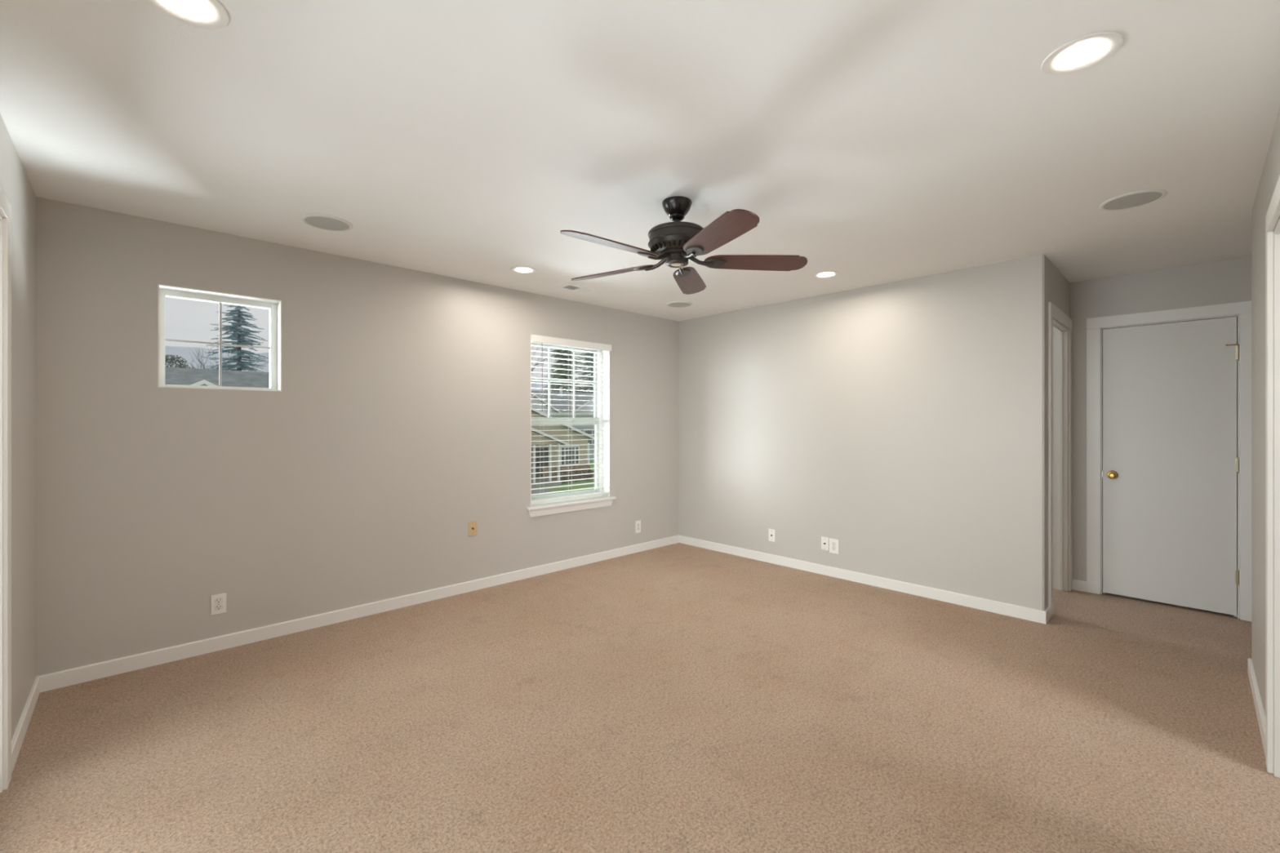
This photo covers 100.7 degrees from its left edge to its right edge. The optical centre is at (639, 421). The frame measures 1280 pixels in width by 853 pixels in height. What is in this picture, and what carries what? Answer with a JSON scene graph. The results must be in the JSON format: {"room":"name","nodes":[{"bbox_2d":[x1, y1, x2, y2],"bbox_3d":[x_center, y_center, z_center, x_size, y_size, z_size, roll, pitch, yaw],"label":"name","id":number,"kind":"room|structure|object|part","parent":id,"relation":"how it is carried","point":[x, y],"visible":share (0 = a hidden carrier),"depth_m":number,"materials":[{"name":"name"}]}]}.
{"room":"empty carpeted room","nodes":[
{"label":"empty carpeted room","id":0,"kind":"room"},
{"bbox_2d":[0,114,35,740],"bbox_3d":[-1.055,0.114,0.507,0.135,2.440,5.690,0,0,-44],"label":"wall","id":1,"kind":"structure","parent":0,"point":[15,184],"depth_m":2.29,"materials":[{"name":"beige paint"}]},
{"bbox_2d":[0,186,11,792],"bbox_3d":[-1.507,0.264,0.992,0.151,2.140,2.601,0,0,-44],"label":"door","id":2,"kind":"structure","parent":1,"relation":"in","point":[5,206],"depth_m":1.92,"materials":[{"name":"white paint"}]},
{"bbox_2d":[11,676,39,773],"bbox_3d":[-2.658,1.294,2.292,0.013,0.080,0.868,0,0,-44],"label":"baseboard","id":3,"kind":"structure","parent":1,"relation":"attached to","point":[22,726],"depth_m":2.26,"materials":[{"name":"white paint"}]},
{"bbox_2d":[35,196,678,675],"bbox_3d":[-1.339,0.114,4.294,4.957,2.440,0.180,0,0,-44],"label":"wall","id":4,"kind":"structure","parent":0,"point":[399,420],"depth_m":3.35,"materials":[{"name":"beige paint"}]},
{"bbox_2d":[210,592,226,615],"bbox_3d":[-2.458,1.065,3.095,0.070,0.114,0.009,0,0,-44],"label":"wall outlet","id":5,"kind":"object","parent":4,"relation":"attached to","point":[218,602],"visible":1,"depth_m":3.09,"materials":[{"name":"white plastic"}]},
{"bbox_2d":[215,604,222,610],"bbox_3d":[-2.457,1.085,3.093,0.033,0.029,0.003,0,0,-44],"label":"receptacle","id":6,"kind":"object","parent":5,"relation":"attached to","point":[218,607],"depth_m":3.09,"materials":[{"name":"white plastic"}]},
{"bbox_2d":[215,598,222,604],"bbox_3d":[-2.457,1.046,3.093,0.033,0.029,0.003,0,0,-44],"label":"receptacle","id":7,"kind":"object","parent":5,"relation":"attached to","point":[218,601],"depth_m":3.09,"materials":[{"name":"white plastic"}]},
{"bbox_2d":[157,284,281,391],"bbox_3d":[-2.501,-0.471,3.173,0.573,0.569,0.166,0,0,-44],"label":"window","id":8,"kind":"structure","parent":4,"relation":"in","point":[274,306],"depth_m":3.20,"materials":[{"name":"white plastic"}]},
{"bbox_2d":[35,534,679,692],"bbox_3d":[-1.267,1.294,4.230,4.702,0.080,0.013,0,0,-44],"label":"baseboard","id":9,"kind":"structure","parent":4,"relation":"attached to","point":[59,679],"depth_m":3.37,"materials":[{"name":"white paint"}]},
{"bbox_2d":[467,520,476,536],"bbox_3d":[-1.316,0.844,4.179,0.074,0.113,0.019,0,0,-44],"label":"cable jack plate","id":10,"kind":"object","parent":4,"relation":"attached to","point":[472,526],"visible":1,"depth_m":4.18,"materials":[{"name":"beige plastic"}]},
{"bbox_2d":[526,334,616,517],"bbox_3d":[-0.662,0.036,4.911,0.980,1.565,0.220,0,0,-44],"label":"window","id":11,"kind":"structure","parent":4,"relation":"in","point":[601,413],"depth_m":5.15,"materials":[{"name":"white plastic"}]},
{"bbox_3d":[-0.727,-0.344,4.975,0.808,0.715,0.026,0,0,-44],"label":"sash","id":12,"kind":"part","parent":11,"relation":"part of","materials":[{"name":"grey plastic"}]},
{"bbox_3d":[-0.704,0.333,4.952,0.808,0.742,0.027,0,0,-44],"label":"sash","id":13,"kind":"part","parent":11,"relation":"part of","materials":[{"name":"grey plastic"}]},
{"bbox_2d":[531,334,611,502],"bbox_3d":[-0.625,-0.020,4.874,0.894,1.448,0.083,0,0,-44],"label":"window blind","id":14,"kind":"object","parent":11,"relation":"attached to","point":[538,339],"visible":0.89,"depth_m":4.85,"materials":[{"name":"white plastic"}]},
{"bbox_3d":[-0.637,0.695,4.882,0.873,0.018,0.050,0,0,-44],"label":"rail","id":15,"kind":"part","parent":14,"relation":"part of","materials":[{"name":"white plastic"}]},
{"bbox_3d":[-0.643,-0.004,4.877,0.002,1.385,0.054,0,0,-44],"label":"ladder cord","id":16,"kind":"part","parent":14,"relation":"part of","materials":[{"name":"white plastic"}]},
{"bbox_3d":[-0.639,0.746,4.886,0.980,0.024,0.152,0,0,-44],"label":"sill","id":17,"kind":"part","parent":11,"relation":"part of","materials":[{"name":"white paint"}]},
{"bbox_2d":[635,520,640,533],"bbox_3d":[-0.018,1.077,5.426,0.074,0.124,0.009,0,0,-44],"label":"wall outlet","id":18,"kind":"object","parent":4,"relation":"attached to","point":[637,523],"visible":1,"depth_m":5.42,"materials":[{"name":"white plastic"}]},
{"bbox_2d":[0,0,1279,321],"bbox_3d":[1.018,-1.226,2.612,6.040,0.240,5.870,0,0,-44],"label":"ceiling","id":19,"kind":"structure","parent":0,"point":[869,142],"depth_m":2.00,"materials":[{"name":"white paint"}]},
{"bbox_2d":[144,0,229,29],"bbox_3d":[-1.202,-1.133,1.397,0.192,0.065,0.192,0,0,-44],"label":"recessed light","id":20,"kind":"object","parent":19,"relation":"in","point":[201,14],"visible":1,"depth_m":1.43,"materials":[{"name":"white"}]},
{"bbox_2d":[300,213,352,231],"bbox_3d":[-1.739,-1.102,2.952,0.251,0.008,0.251,0,0,-44],"label":"ceiling speaker","id":21,"kind":"object","parent":19,"relation":"attached to","point":[324,222],"visible":1,"depth_m":2.94,"materials":[{"name":"white plastic"}]},
{"bbox_2d":[304,216,349,230],"bbox_3d":[-1.739,-1.102,2.952,0.215,0.006,0.215,0,0,-44],"label":"grille","id":22,"kind":"object","parent":21,"relation":"attached to","point":[325,223],"depth_m":2.94,"materials":[{"name":"white metal"}]},
{"bbox_2d":[510,266,537,274],"bbox_3d":[-0.849,-1.133,3.871,0.192,0.065,0.192,0,0,-44],"label":"recessed light","id":23,"kind":"object","parent":19,"relation":"in","point":[518,269],"visible":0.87,"depth_m":3.89,"materials":[{"name":"white glass"}]},
{"bbox_2d":[556,283,597,293],"bbox_3d":[-0.519,-1.098,4.405,0.304,0.016,0.156,0,0,-44],"label":"ceiling vent","id":24,"kind":"object","parent":19,"relation":"in","point":[577,288],"visible":1,"depth_m":4.39,"materials":[{"name":"white metal"}]},
{"bbox_2d":[666,301,692,307],"bbox_3d":[0.370,-1.102,5.006,0.251,0.008,0.251,0,0,-44],"label":"ceiling speaker","id":25,"kind":"object","parent":19,"relation":"attached to","point":[676,304],"visible":1,"depth_m":4.98,"materials":[{"name":"white plastic"}]},
{"bbox_2d":[667,302,690,306],"bbox_3d":[0.370,-1.102,5.006,0.215,0.006,0.215,0,0,-44],"label":"grille","id":26,"kind":"object","parent":25,"relation":"attached to","point":[670,304],"depth_m":5.00,"materials":[{"name":"white metal"}]},
{"bbox_2d":[560,195,807,294],"bbox_3d":[0.146,-0.935,2.657,1.245,0.342,1.276,0,0,-44],"label":"ceiling fan","id":27,"kind":"object","parent":19,"relation":"hanging from","point":[677,242],"visible":1,"depth_m":2.61,"materials":[{"name":"brown wood"}]},
{"bbox_3d":[-0.124,-0.809,2.421,0.530,0.007,0.146,0,13,-40],"label":"blade","id":28,"kind":"part","parent":27,"relation":"part of","materials":[{"name":"brown wood"}]},
{"bbox_3d":[-0.154,-0.809,2.894,0.530,0.007,0.146,0,13,32],"label":"blade","id":29,"kind":"part","parent":27,"relation":"part of","materials":[{"name":"brown wood"}]},
{"bbox_3d":[0.086,-0.817,2.742,0.132,0.057,0.026,0,0,32],"label":"blade arm","id":30,"kind":"part","parent":27,"relation":"part of","materials":[{"name":"brown metal"}]},
{"bbox_3d":[0.095,-0.817,2.602,0.132,0.057,0.026,0,0,-40],"label":"blade arm","id":31,"kind":"part","parent":27,"relation":"part of","materials":[{"name":"brown metal"}]},
{"bbox_3d":[0.216,-0.817,2.793,0.026,0.057,0.132,0,0,14],"label":"blade arm","id":32,"kind":"part","parent":27,"relation":"part of","materials":[{"name":"brown metal"}]},
{"bbox_3d":[0.231,-0.817,2.567,0.026,0.057,0.132,0,0,-22],"label":"blade arm","id":33,"kind":"part","parent":27,"relation":"part of","materials":[{"name":"brown metal"}]},
{"bbox_3d":[0.287,-0.809,3.068,0.146,0.007,0.530,-13,-3,14],"label":"blade","id":34,"kind":"part","parent":27,"relation":"part of","materials":[{"name":"brown wood"}]},
{"bbox_3d":[0.306,-0.817,2.685,0.132,0.057,0.026,0,0,-4],"label":"blade arm","id":35,"kind":"part","parent":27,"relation":"part of","materials":[{"name":"brown metal"}]},
{"bbox_3d":[0.335,-0.809,2.303,0.146,0.007,0.530,14,-5,-21],"label":"blade","id":36,"kind":"part","parent":27,"relation":"part of","materials":[{"name":"brown wood"}]},
{"bbox_3d":[0.589,-0.809,2.703,0.530,0.007,0.146,0,-13,-4],"label":"blade","id":37,"kind":"part","parent":27,"relation":"part of","materials":[{"name":"brown wood"}]},
{"bbox_2d":[813,271,839,278],"bbox_3d":[1.400,-1.133,3.991,0.192,0.065,0.192,0,0,-44],"label":"recessed light","id":38,"kind":"object","parent":19,"relation":"in","point":[825,274],"visible":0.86,"depth_m":4.00,"materials":[{"name":"white"}]},
{"bbox_2d":[1040,31,1124,75],"bbox_3d":[1.329,-1.133,1.599,0.192,0.065,0.192,0,0,-44],"label":"recessed light","id":39,"kind":"object","parent":19,"relation":"in","point":[1083,53],"visible":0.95,"depth_m":1.60,"materials":[{"name":"white glass"}]},
{"bbox_2d":[1098,189,1167,210],"bbox_3d":[2.458,-1.102,2.650,0.251,0.008,0.251,0,0,-44],"label":"ceiling speaker","id":40,"kind":"object","parent":19,"relation":"attached to","point":[1142,197],"visible":1,"depth_m":2.64,"materials":[{"name":"white plastic"}]},
{"bbox_2d":[0,542,1279,852],"bbox_3d":[1.018,1.404,2.612,6.040,0.140,5.870,0,0,-44],"label":"floor","id":41,"kind":"structure","parent":0,"point":[677,697],"depth_m":2.28,"materials":[{"name":"beige carpet"}]},
{"bbox_2d":[678,254,1047,610],"bbox_3d":[1.594,0.114,4.726,0.120,2.440,3.249,0,0,-44],"label":"wall","id":42,"kind":"structure","parent":0,"point":[903,424],"depth_m":4.25,"materials":[{"name":"beige paint"}]},
{"bbox_2d":[768,528,775,542],"bbox_3d":[1.238,1.074,4.997,0.019,0.116,0.070,0,0,-44],"label":"cable jack plate","id":43,"kind":"object","parent":42,"relation":"attached to","point":[771,533],"visible":1,"depth_m":5.00,"materials":[{"name":"white plastic"}]},
{"bbox_2d":[821,536,828,550],"bbox_3d":[1.605,1.062,4.613,0.019,0.112,0.068,0,0,-44],"label":"cable jack plate","id":44,"kind":"object","parent":42,"relation":"attached to","point":[824,540],"visible":1,"depth_m":4.62,"materials":[{"name":"white plastic"}]},
{"bbox_2d":[829,537,838,554],"bbox_3d":[1.666,1.072,4.557,0.009,0.124,0.084,0,0,-44],"label":"wall outlet","id":45,"kind":"object","parent":42,"relation":"attached to","point":[833,544],"visible":1,"depth_m":4.55,"materials":[{"name":"white plastic"}]},
{"bbox_2d":[679,535,1050,623],"bbox_3d":[1.605,1.294,4.718,0.152,0.080,3.249,0,0,-44],"label":"baseboard","id":46,"kind":"structure","parent":42,"relation":"attached to","point":[1006,609],"depth_m":4.22,"materials":[{"name":"white paint"}]},
{"bbox_2d":[1047,258,1069,606],"bbox_3d":[3.052,0.114,3.956,0.925,2.440,0.120,0,0,-44],"label":"wall","id":47,"kind":"structure","parent":0,"point":[1058,286],"depth_m":3.79,"materials":[{"name":"beige paint"}]},
{"bbox_2d":[1048,302,1071,617],"bbox_3d":[2.824,0.262,4.207,0.904,2.145,0.831,0,0,-44],"label":"door","id":48,"kind":"structure","parent":47,"relation":"in","point":[1060,338],"depth_m":4.18,"materials":[{"name":"white paint"}]},
{"bbox_2d":[1069,256,1251,618],"bbox_3d":[4.273,0.114,3.434,0.120,2.440,2.561,0,0,-44],"label":"wall","id":49,"kind":"structure","parent":0,"point":[1225,281],"depth_m":4.02,"materials":[{"name":"beige paint"}]},
{"bbox_2d":[1071,578,1086,591],"bbox_3d":[4.231,1.294,3.382,0.013,0.080,2.305,0,0,-44],"label":"baseboard","id":50,"kind":"structure","parent":49,"relation":"attached to","point":[1080,585],"depth_m":4.18,"materials":[{"name":"white paint"}]},
{"bbox_2d":[1086,300,1251,621],"bbox_3d":[3.823,0.265,3.857,0.176,2.139,0.877,0,0,-44],"label":"door","id":51,"kind":"structure","parent":49,"relation":"in","point":[1170,390],"depth_m":3.81,"materials":[{"name":"white paint"}]},
{"bbox_3d":[3.583,0.407,4.026,0.062,0.066,0.066,0,0,-44],"label":"knob","id":52,"kind":"part","parent":51,"relation":"part of","materials":[{"name":"gold metal"}]},
{"bbox_2d":[1251,107,1279,773],"bbox_3d":[1.600,0.114,1.161,4.607,2.440,0.120,0,0,-44],"label":"wall","id":53,"kind":"structure","parent":0,"point":[1270,175],"depth_m":2.44,"materials":[{"name":"beige paint"}]},
{"bbox_2d":[1247,657,1265,755],"bbox_3d":[3.079,1.294,2.186,1.078,0.080,0.707,0,0,-44],"label":"baseboard","id":54,"kind":"structure","parent":53,"relation":"attached to","point":[1260,715],"depth_m":2.41,"materials":[{"name":"white paint"}]},
{"bbox_2d":[1265,175,1279,777],"bbox_3d":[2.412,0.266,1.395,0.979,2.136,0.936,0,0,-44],"label":"door frame","id":55,"kind":"structure","parent":53,"relation":"in","point":[1273,215],"depth_m":2.01,"materials":[{"name":"white paint"}]},
{"label":"outside","id":56,"kind":"structure","parent":0,"visible":0},
{"bbox_2d":[164,346,590,392],"bbox_3d":[-212.569,-17.919,294.812,420.000,44.806,120.000,0,0,-44],"label":"hill","id":57,"kind":"structure","parent":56,"point":[184,352],"depth_m":254.06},
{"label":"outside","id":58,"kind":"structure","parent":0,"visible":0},
{"bbox_2d":[531,460,595,492],"bbox_3d":[-50.854,4.634,96.638,220.000,0.300,190.000,0,0,-44],"label":"lawn","id":59,"kind":"structure","parent":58,"point":[580,482],"depth_m":37.26,"materials":[{"name":"green plant"}]},
{"bbox_2d":[164,355,192,368],"bbox_3d":[-33.841,-0.171,38.303,3.574,9.310,2.915,0,0,-16],"label":"bush","id":60,"kind":"object","parent":59,"relation":"on","point":[166,359],"visible":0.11,"depth_m":38.29,"materials":[{"name":"green plant"}]},
{"bbox_2d":[164,367,269,387],"bbox_3d":[-23.307,0.979,23.304,17.500,7.010,13.300,0,0,-44],"label":"house","id":61,"kind":"structure","parent":59,"relation":"on","point":[173,375],"depth_m":25.30,"materials":[{"name":"white"}]},
{"bbox_3d":[-16.987,-1.086,20.671,3.400,1.080,0.120,0,0,-44],"label":"gable trim","id":62,"kind":"part","parent":61,"relation":"part of","materials":[{"name":"white wood"}]},
{"bbox_2d":[183,346,269,369],"bbox_3d":[-39.925,-1.534,50.376,5.620,12.062,8.491,0,0,5],"label":"bare tree","id":63,"kind":"object","parent":59,"relation":"on","point":[202,347],"visible":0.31,"depth_m":48.22,"materials":[{"name":"grey plant"}]},
{"bbox_2d":[200,304,269,372],"bbox_3d":[-26.593,-3.124,35.087,7.522,15.218,7.918,0,0,15],"label":"fir tree","id":64,"kind":"object","parent":59,"relation":"on","point":[236,327],"visible":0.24,"depth_m":35.16,"materials":[{"name":"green plant"}]},
{"bbox_2d":[531,346,553,373],"bbox_3d":[-21.582,-6.334,85.271,19.098,21.674,10.689,0,0,-44],"label":"bare tree","id":65,"kind":"object","parent":59,"relation":"on","point":[537,363],"visible":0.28,"depth_m":88.10,"materials":[{"name":"grey plant"}]},
{"bbox_2d":[531,386,593,413],"bbox_3d":[-11.436,-0.191,74.207,34.000,9.350,13.900,0,0,-44],"label":"house","id":66,"kind":"structure","parent":59,"relation":"on","point":[563,406],"depth_m":70.95,"materials":[{"name":"white"}]},
{"bbox_3d":[-12.625,-2.001,63.582,8.400,2.530,0.180,0,0,-44],"label":"rake trim","id":67,"kind":"part","parent":66,"relation":"part of","materials":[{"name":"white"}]},
{"bbox_3d":[-5.323,-1.731,70.560,13.200,3.850,0.180,0,0,-44],"label":"rake trim","id":68,"kind":"part","parent":66,"relation":"part of","materials":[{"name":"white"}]},
{"bbox_2d":[531,407,595,487],"bbox_3d":[-13.672,1.236,39.565,17.600,6.495,14.500,0,0,-44],"label":"house","id":69,"kind":"structure","parent":59,"relation":"on","point":[578,437],"depth_m":39.07,"materials":[{"name":"beige"}]},
{"bbox_3d":[-7.225,2.884,36.147,0.150,2.600,0.150,0,0,-44],"label":"porch post","id":70,"kind":"part","parent":69,"relation":"part of","materials":[{"name":"white wood"}]},
{"bbox_3d":[-7.329,3.069,38.572,1.900,2.230,0.100,0,0,-44],"label":"entry door","id":71,"kind":"part","parent":69,"relation":"part of","materials":[{"name":"grey"}]},
{"bbox_3d":[-8.655,0.694,34.387,9.700,2.020,0.080,0,0,-44],"label":"porch trim","id":72,"kind":"part","parent":69,"relation":"part of","materials":[{"name":"white wood"}]},
{"bbox_3d":[-6.285,2.884,37.045,0.150,2.600,0.150,0,0,-44],"label":"porch post","id":73,"kind":"part","parent":69,"relation":"part of","materials":[{"name":"white wood"}]},
{"bbox_3d":[-5.758,2.884,37.550,0.150,2.600,0.150,0,0,-44],"label":"porch post","id":74,"kind":"part","parent":69,"relation":"part of","materials":[{"name":"white wood"}]},
{"bbox_3d":[-9.931,-0.069,35.650,17.600,3.883,0.070,0,0,-44],"label":"rake trim","id":75,"kind":"part","parent":69,"relation":"part of","materials":[{"name":"white wood"}]},
{"bbox_3d":[-5.355,2.619,40.486,1.700,1.370,0.020,0,0,-44],"label":"pane","id":76,"kind":"part","parent":69,"relation":"part of","materials":[{"name":"grey glass"}]},
{"bbox_2d":[544,349,582,391],"bbox_3d":[-19.961,-13.091,132.994,14.911,35.151,16.542,0,0,-44],"label":"fir tree","id":77,"kind":"object","parent":59,"relation":"on","point":[554,365],"visible":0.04,"depth_m":132.71,"materials":[{"name":"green plant"}]},
{"bbox_2d":[556,471,570,483],"bbox_3d":[-5.565,4.018,38.728,1.079,0.938,0.898,0,0,-44],"label":"shrub","id":78,"kind":"object","parent":59,"relation":"on","point":[566,477],"visible":0.76,"depth_m":38.63,"materials":[{"name":"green plant"}]},
{"bbox_2d":[542,347,591,393],"bbox_3d":[-13.873,-10.609,97.971,13.457,30.187,13.425,0,0,-44],"label":"fir tree","id":79,"kind":"object","parent":59,"relation":"on","point":[562,351],"visible":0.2,"depth_m":96.97,"materials":[{"name":"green plant"}]},
{"bbox_2d":[543,412,595,460],"bbox_3d":[-6.659,1.764,63.418,18.700,5.441,5.700,0,0,-44],"label":"house","id":80,"kind":"structure","parent":59,"relation":"on","point":[580,427],"depth_m":60.51,"materials":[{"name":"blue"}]},
{"bbox_3d":[-4.715,-0.861,61.383,18.700,0.191,0.070,0,0,-44],"label":"rake trim","id":81,"kind":"part","parent":80,"relation":"part of","materials":[{"name":"white wood"}]},
{"bbox_3d":[-5.524,1.799,61.072,2.300,1.670,0.020,0,0,-44],"label":"pane","id":82,"kind":"part","parent":80,"relation":"part of","materials":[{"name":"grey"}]},
{"bbox_2d":[569,470,582,481],"bbox_3d":[-4.763,4.030,39.524,1.091,0.913,0.918,0,0,-44],"label":"shrub","id":83,"kind":"object","parent":59,"relation":"on","point":[578,477],"visible":0.77,"depth_m":39.37,"materials":[{"name":"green plant"}]},
{"bbox_2d":[575,351,593,393],"bbox_3d":[-11.066,-12.526,117.484,15.823,34.563,14.673,0,0,-44],"label":"fir tree","id":84,"kind":"object","parent":59,"relation":"on","point":[590,354],"visible":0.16,"depth_m":116.40,"materials":[{"name":"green plant"}]},
{"bbox_2d":[581,469,594,480],"bbox_3d":[-3.981,4.006,40.273,1.073,0.965,0.952,0,0,-44],"label":"shrub","id":85,"kind":"object","parent":59,"relation":"on","point":[586,471],"visible":0.85,"depth_m":40.08,"materials":[{"name":"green plant"}]},
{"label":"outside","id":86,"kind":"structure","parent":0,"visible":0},
{"bbox_2d":[531,488,562,496],"bbox_3d":[-5.514,4.469,29.725,6.100,0.030,10.600,0,0,-44],"label":"driveway","id":87,"kind":"structure","parent":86,"point":[539,491],"depth_m":33.58,"materials":[{"name":"concrete"}]}
]}

